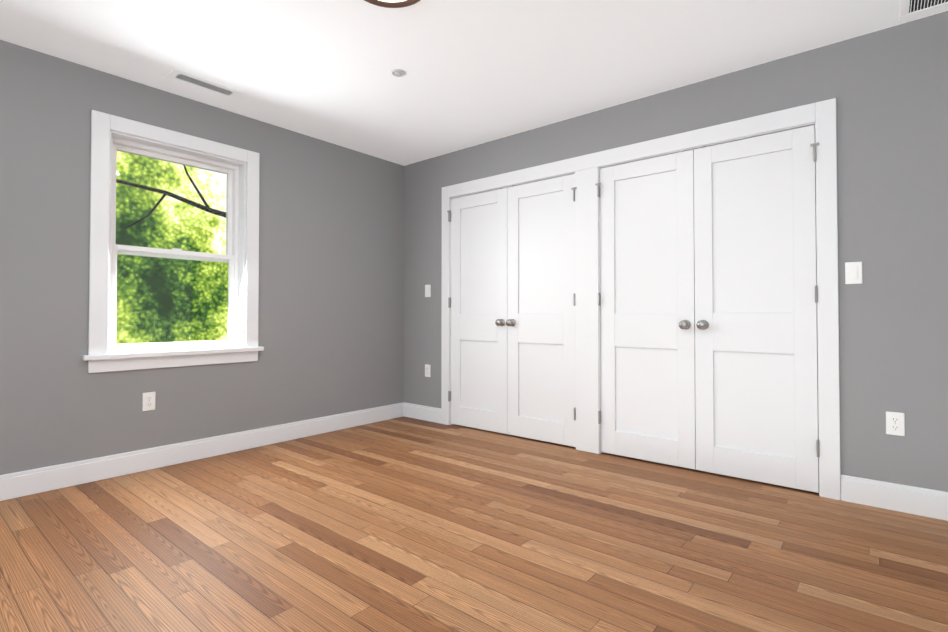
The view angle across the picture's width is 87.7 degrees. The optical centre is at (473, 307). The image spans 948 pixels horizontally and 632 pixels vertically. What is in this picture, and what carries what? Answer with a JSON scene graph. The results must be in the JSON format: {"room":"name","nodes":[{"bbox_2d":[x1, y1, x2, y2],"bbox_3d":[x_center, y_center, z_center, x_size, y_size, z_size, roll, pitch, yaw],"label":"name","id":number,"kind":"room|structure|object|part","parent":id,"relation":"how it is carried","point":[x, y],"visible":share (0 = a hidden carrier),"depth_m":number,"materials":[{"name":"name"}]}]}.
{"room":"empty bedroom","nodes":[
{"label":"empty bedroom","id":0,"kind":"room"},
{"bbox_2d":[0,40,403,474],"bbox_3d":[-1.955,-0.192,3.494,0.220,2.460,5.500,-1,-1,40],"label":"wall","id":1,"kind":"structure","parent":0,"point":[331,289],"depth_m":3.31,"materials":[{"name":"grey paint"}]},
{"bbox_2d":[142,392,155,410],"bbox_3d":[-2.078,0.598,3.155,0.006,0.116,0.072,-1,-1,40],"label":"outlet","id":2,"kind":"object","parent":1,"relation":"attached to","point":[153,395],"visible":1,"depth_m":3.15,"materials":[{"name":"white plastic"}]},
{"bbox_2d":[82,347,263,360],"bbox_3d":[-1.971,0.300,3.324,0.134,0.028,1.080,-1,-1,40],"label":"sill","id":3,"kind":"structure","parent":1,"relation":"attached to","point":[160,353],"depth_m":3.21,"materials":[{"name":"white paint"}]},
{"bbox_2d":[88,110,259,372],"bbox_3d":[-2.020,-0.389,3.376,0.204,1.564,1.024,-1,-1,40],"label":"window unit","id":4,"kind":"structure","parent":1,"relation":"in","point":[230,257],"depth_m":3.31,"materials":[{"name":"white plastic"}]},
{"bbox_3d":[-2.070,-0.690,3.422,0.004,0.643,0.706,-1,-1,40],"label":"glass","id":5,"kind":"part","parent":4,"relation":"part of","materials":[{"name":"clear glass"}]},
{"bbox_3d":[-2.070,-0.690,3.421,0.035,0.697,0.760,-1,-1,40],"label":"sash","id":6,"kind":"part","parent":4,"relation":"part of","materials":[{"name":"white plastic"}]},
{"bbox_3d":[-2.040,-0.066,3.387,0.033,0.661,0.760,-1,-1,40],"label":"sash","id":7,"kind":"part","parent":4,"relation":"part of","materials":[{"name":"white plastic"}]},
{"bbox_3d":[-2.040,-0.066,3.387,0.004,0.607,0.706,-1,-1,40],"label":"glass","id":8,"kind":"part","parent":4,"relation":"part of","materials":[{"name":"clear glass"}]},
{"bbox_2d":[0,403,402,500],"bbox_3d":[-2.156,0.963,3.047,0.016,0.135,4.584,-1,-1,40],"label":"baseboard","id":9,"kind":"structure","parent":1,"relation":"attached to","point":[30,482],"depth_m":3.24,"materials":[{"name":"white paint"}]},
{"bbox_2d":[0,416,947,631],"bbox_3d":[-0.020,1.061,1.773,5.370,0.100,5.650,-1,-1,40],"label":"floor","id":10,"kind":"structure","parent":0,"point":[403,524],"depth_m":2.09,"materials":[{"name":"brown wood"}]},
{"bbox_2d":[0,0,947,165],"bbox_3d":[-0.020,-1.499,1.813,5.370,0.100,5.650,-1,-1,40],"label":"ceiling","id":11,"kind":"structure","parent":0,"point":[478,72],"depth_m":2.75,"materials":[{"name":"white paint"}]},
{"bbox_2d":[165,69,242,99],"bbox_3d":[-1.719,-1.425,3.155,0.165,0.006,0.410,-1,-1,40],"label":"ceiling vent","id":12,"kind":"object","parent":11,"relation":"in","point":[172,74],"visible":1,"depth_m":3.13,"materials":[{"name":"white metal"}]},
{"bbox_2d":[175,74,232,94],"bbox_3d":[-1.719,-1.426,3.155,0.085,0.002,0.321,-1,-1,40],"label":"louvres","id":13,"kind":"object","parent":12,"relation":"attached to","point":[204,85],"visible":1,"depth_m":3.15,"materials":[{"name":"white metal"}]},
{"bbox_2d":[176,74,231,94],"bbox_3d":[-1.719,-1.427,3.155,0.085,0.001,0.330,-1,-1,40],"label":"throat","id":14,"kind":"object","parent":12,"relation":"attached to","point":[202,83],"visible":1,"depth_m":3.14,"materials":[{"name":"black metal"}]},
{"bbox_2d":[364,0,419,7],"bbox_3d":[-0.373,-1.420,2.131,0.360,0.048,0.360,-1,-1,40],"label":"ceiling light","id":15,"kind":"object","parent":11,"relation":"attached to","point":[393,3],"visible":1,"depth_m":2.27,"materials":[{"name":"brown metal"}]},
{"bbox_2d":[391,69,405,76],"bbox_3d":[-0.458,-1.426,3.000,0.088,0.008,0.088,-1,-1,40],"label":"detector","id":16,"kind":"object","parent":11,"relation":"attached to","point":[398,72],"visible":1,"depth_m":2.99,"materials":[{"name":"grey plastic"}]},
{"bbox_2d":[899,0,947,19],"bbox_3d":[2.239,-1.440,2.180,0.540,0.006,0.270,-1,-1,40],"label":"ceiling vent","id":17,"kind":"object","parent":11,"relation":"in","point":[904,9],"visible":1,"depth_m":2.37,"materials":[{"name":"white metal"}]},
{"bbox_2d":[910,0,945,12],"bbox_3d":[2.239,-1.441,2.180,0.461,0.002,0.200,-1,-1,40],"label":"louvres","id":18,"kind":"object","parent":17,"relation":"attached to","point":[924,4],"visible":1,"depth_m":2.34,"materials":[{"name":"white"}]},
{"bbox_2d":[909,0,947,12],"bbox_3d":[2.239,-1.443,2.180,0.470,0.001,0.200,-1,-1,40],"label":"throat","id":19,"kind":"object","parent":17,"relation":"attached to","point":[922,6],"visible":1,"depth_m":2.33,"materials":[{"name":"black metal"}]},
{"bbox_2d":[404,11,947,491],"bbox_3d":[1.274,-0.195,3.299,5.000,2.460,0.120,-1,-1,40],"label":"wall","id":20,"kind":"structure","parent":0,"point":[886,89],"depth_m":2.58,"materials":[{"name":"grey paint"}]},
{"bbox_2d":[403,402,440,423],"bbox_3d":[-0.493,0.989,4.656,0.524,0.135,0.016,-1,-1,40],"label":"baseboard","id":21,"kind":"structure","parent":20,"relation":"attached to","point":[422,412],"depth_m":4.64,"materials":[{"name":"white paint"}]},
{"bbox_2d":[425,364,430,376],"bbox_3d":[-0.434,0.589,4.619,0.072,0.116,0.008,-1,-1,40],"label":"electrical outlet","id":22,"kind":"object","parent":20,"relation":"attached to","point":[427,370],"visible":1,"depth_m":4.61,"materials":[{"name":"white plastic"}]},
{"bbox_2d":[425,285,430,296],"bbox_3d":[-0.435,-0.159,4.629,0.072,0.116,0.011,-1,-1,40],"label":"light switch","id":23,"kind":"object","parent":20,"relation":"attached to","point":[427,290],"visible":1,"depth_m":4.62,"materials":[{"name":"white plastic"}]},
{"bbox_2d":[447,210,450,221],"bbox_3d":[-0.219,-0.825,4.452,0.040,0.102,0.034,-1,-1,40],"label":"closet door hinge","id":24,"kind":"object","parent":20,"relation":"attached to","point":[449,215],"visible":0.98,"depth_m":4.44,"materials":[{"name":"silver metal"}]},
{"bbox_2d":[448,297,450,307],"bbox_3d":[-0.219,-0.047,4.440,0.013,0.096,0.034,-1,-1,40],"label":"closet door hinge","id":25,"kind":"object","parent":20,"relation":"attached to","point":[449,302],"visible":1,"depth_m":4.43,"materials":[{"name":"silver metal"}]},
{"bbox_2d":[448,391,450,401],"bbox_3d":[-0.219,0.792,4.426,0.013,0.096,0.034,-1,-1,40],"label":"closet door hinge","id":26,"kind":"object","parent":20,"relation":"attached to","point":[449,395],"visible":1,"depth_m":4.42,"materials":[{"name":"silver metal"}]},
{"bbox_2d":[451,188,507,433],"bbox_3d":[0.023,0.024,4.239,0.623,2.028,0.100,-1,-1,40],"label":"closet door","id":27,"kind":"structure","parent":20,"relation":"in","point":[479,340],"depth_m":4.25,"materials":[{"name":"white paint"}]},
{"bbox_3d":[0.211,0.122,4.059,0.062,0.062,0.066,-1,-1,40],"label":"knob","id":28,"kind":"part","parent":27,"relation":"part of","materials":[{"name":"grey metal"}]},
{"bbox_2d":[506,174,575,446],"bbox_3d":[0.505,0.017,3.840,0.623,2.028,0.100,-1,-1,40],"label":"closet door","id":29,"kind":"structure","parent":20,"relation":"in","point":[540,322],"depth_m":3.85,"materials":[{"name":"white paint"}]},
{"bbox_3d":[0.294,0.121,3.991,0.062,0.062,0.066,-1,-1,40],"label":"knob","id":30,"kind":"part","parent":29,"relation":"part of","materials":[{"name":"grey metal"}]},
{"bbox_2d":[571,187,576,200],"bbox_3d":[0.745,-0.838,3.653,0.040,0.102,0.034,-1,-1,40],"label":"closet door hinge","id":31,"kind":"object","parent":20,"relation":"attached to","point":[574,188],"visible":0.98,"depth_m":3.64,"materials":[{"name":"silver metal"}]},
{"bbox_2d":[595,183,600,196],"bbox_3d":[0.894,-0.840,3.530,0.040,0.102,0.034,-1,-1,40],"label":"closet door hinge","id":32,"kind":"object","parent":20,"relation":"attached to","point":[598,188],"visible":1,"depth_m":3.52,"materials":[{"name":"silver metal"}]},
{"bbox_2d":[598,292,600,305],"bbox_3d":[0.894,-0.062,3.518,0.013,0.096,0.034,-1,-1,40],"label":"closet door hinge","id":33,"kind":"object","parent":20,"relation":"attached to","point":[599,298],"visible":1,"depth_m":3.51,"materials":[{"name":"silver metal"}]},
{"bbox_2d":[598,411,600,423],"bbox_3d":[0.894,0.778,3.505,0.013,0.096,0.034,-1,-1,40],"label":"closet door hinge","id":34,"kind":"object","parent":20,"relation":"attached to","point":[599,417],"visible":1,"depth_m":3.49,"materials":[{"name":"silver metal"}]},
{"bbox_2d":[441,98,840,499],"bbox_3d":[0.869,-0.038,3.619,2.915,2.155,0.139,-1,-1,40],"label":"door frame","id":35,"kind":"structure","parent":20,"relation":"attached to","point":[821,114],"depth_m":3.35,"materials":[{"name":"white paint"}]},
{"bbox_2d":[600,150,695,469],"bbox_3d":[1.140,0.009,3.314,0.636,2.028,0.100,-1,-1,40],"label":"closet door","id":36,"kind":"structure","parent":20,"relation":"in","point":[647,277],"depth_m":3.31,"materials":[{"name":"white paint"}]},
{"bbox_3d":[1.333,0.107,3.129,0.062,0.062,0.066,-1,-1,40],"label":"knob","id":37,"kind":"part","parent":36,"relation":"part of","materials":[{"name":"grey metal"}]},
{"bbox_2d":[694,125,819,492],"bbox_3d":[1.640,0.000,2.899,0.657,2.032,0.100,-1,-1,40],"label":"closet door","id":38,"kind":"structure","parent":20,"relation":"in","point":[756,338],"depth_m":2.90,"materials":[{"name":"white paint"}]},
{"bbox_3d":[1.416,0.106,3.061,0.062,0.062,0.066,-1,-1,40],"label":"knob","id":39,"kind":"part","parent":38,"relation":"part of","materials":[{"name":"grey metal"}]},
{"bbox_2d":[845,262,861,283],"bbox_3d":[2.006,-0.184,2.606,0.072,0.116,0.011,-1,-1,40],"label":"light switch","id":40,"kind":"object","parent":20,"relation":"attached to","point":[853,272],"visible":1,"depth_m":2.60,"materials":[{"name":"white plastic"}]},
{"bbox_2d":[841,475,947,520],"bbox_3d":[2.555,0.949,2.130,1.559,0.135,0.016,-1,-1,40],"label":"baseboard","id":41,"kind":"structure","parent":20,"relation":"attached to","point":[925,502],"depth_m":2.48,"materials":[{"name":"white paint"}]},
{"bbox_2d":[886,411,904,435],"bbox_3d":[2.130,0.586,2.494,0.072,0.116,0.008,-1,-1,40],"label":"electrical outlet","id":42,"kind":"object","parent":20,"relation":"attached to","point":[895,423],"visible":1,"depth_m":2.49,"materials":[{"name":"white plastic"}]},
{"label":"outside","id":43,"kind":"structure","parent":0,"visible":0},
{"bbox_2d":[116,165,225,229],"bbox_3d":[-3.380,-0.313,6.305,0.320,3.614,3.012,-1,-1,40],"label":"branch","id":44,"kind":"object","parent":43,"point":[206,208],"depth_m":6.04,"materials":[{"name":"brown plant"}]},
{"bbox_2d":[116,151,227,343],"bbox_3d":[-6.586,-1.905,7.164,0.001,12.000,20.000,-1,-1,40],"label":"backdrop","id":45,"kind":"structure","parent":43,"point":[175,269],"depth_m":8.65,"materials":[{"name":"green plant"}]}
]}

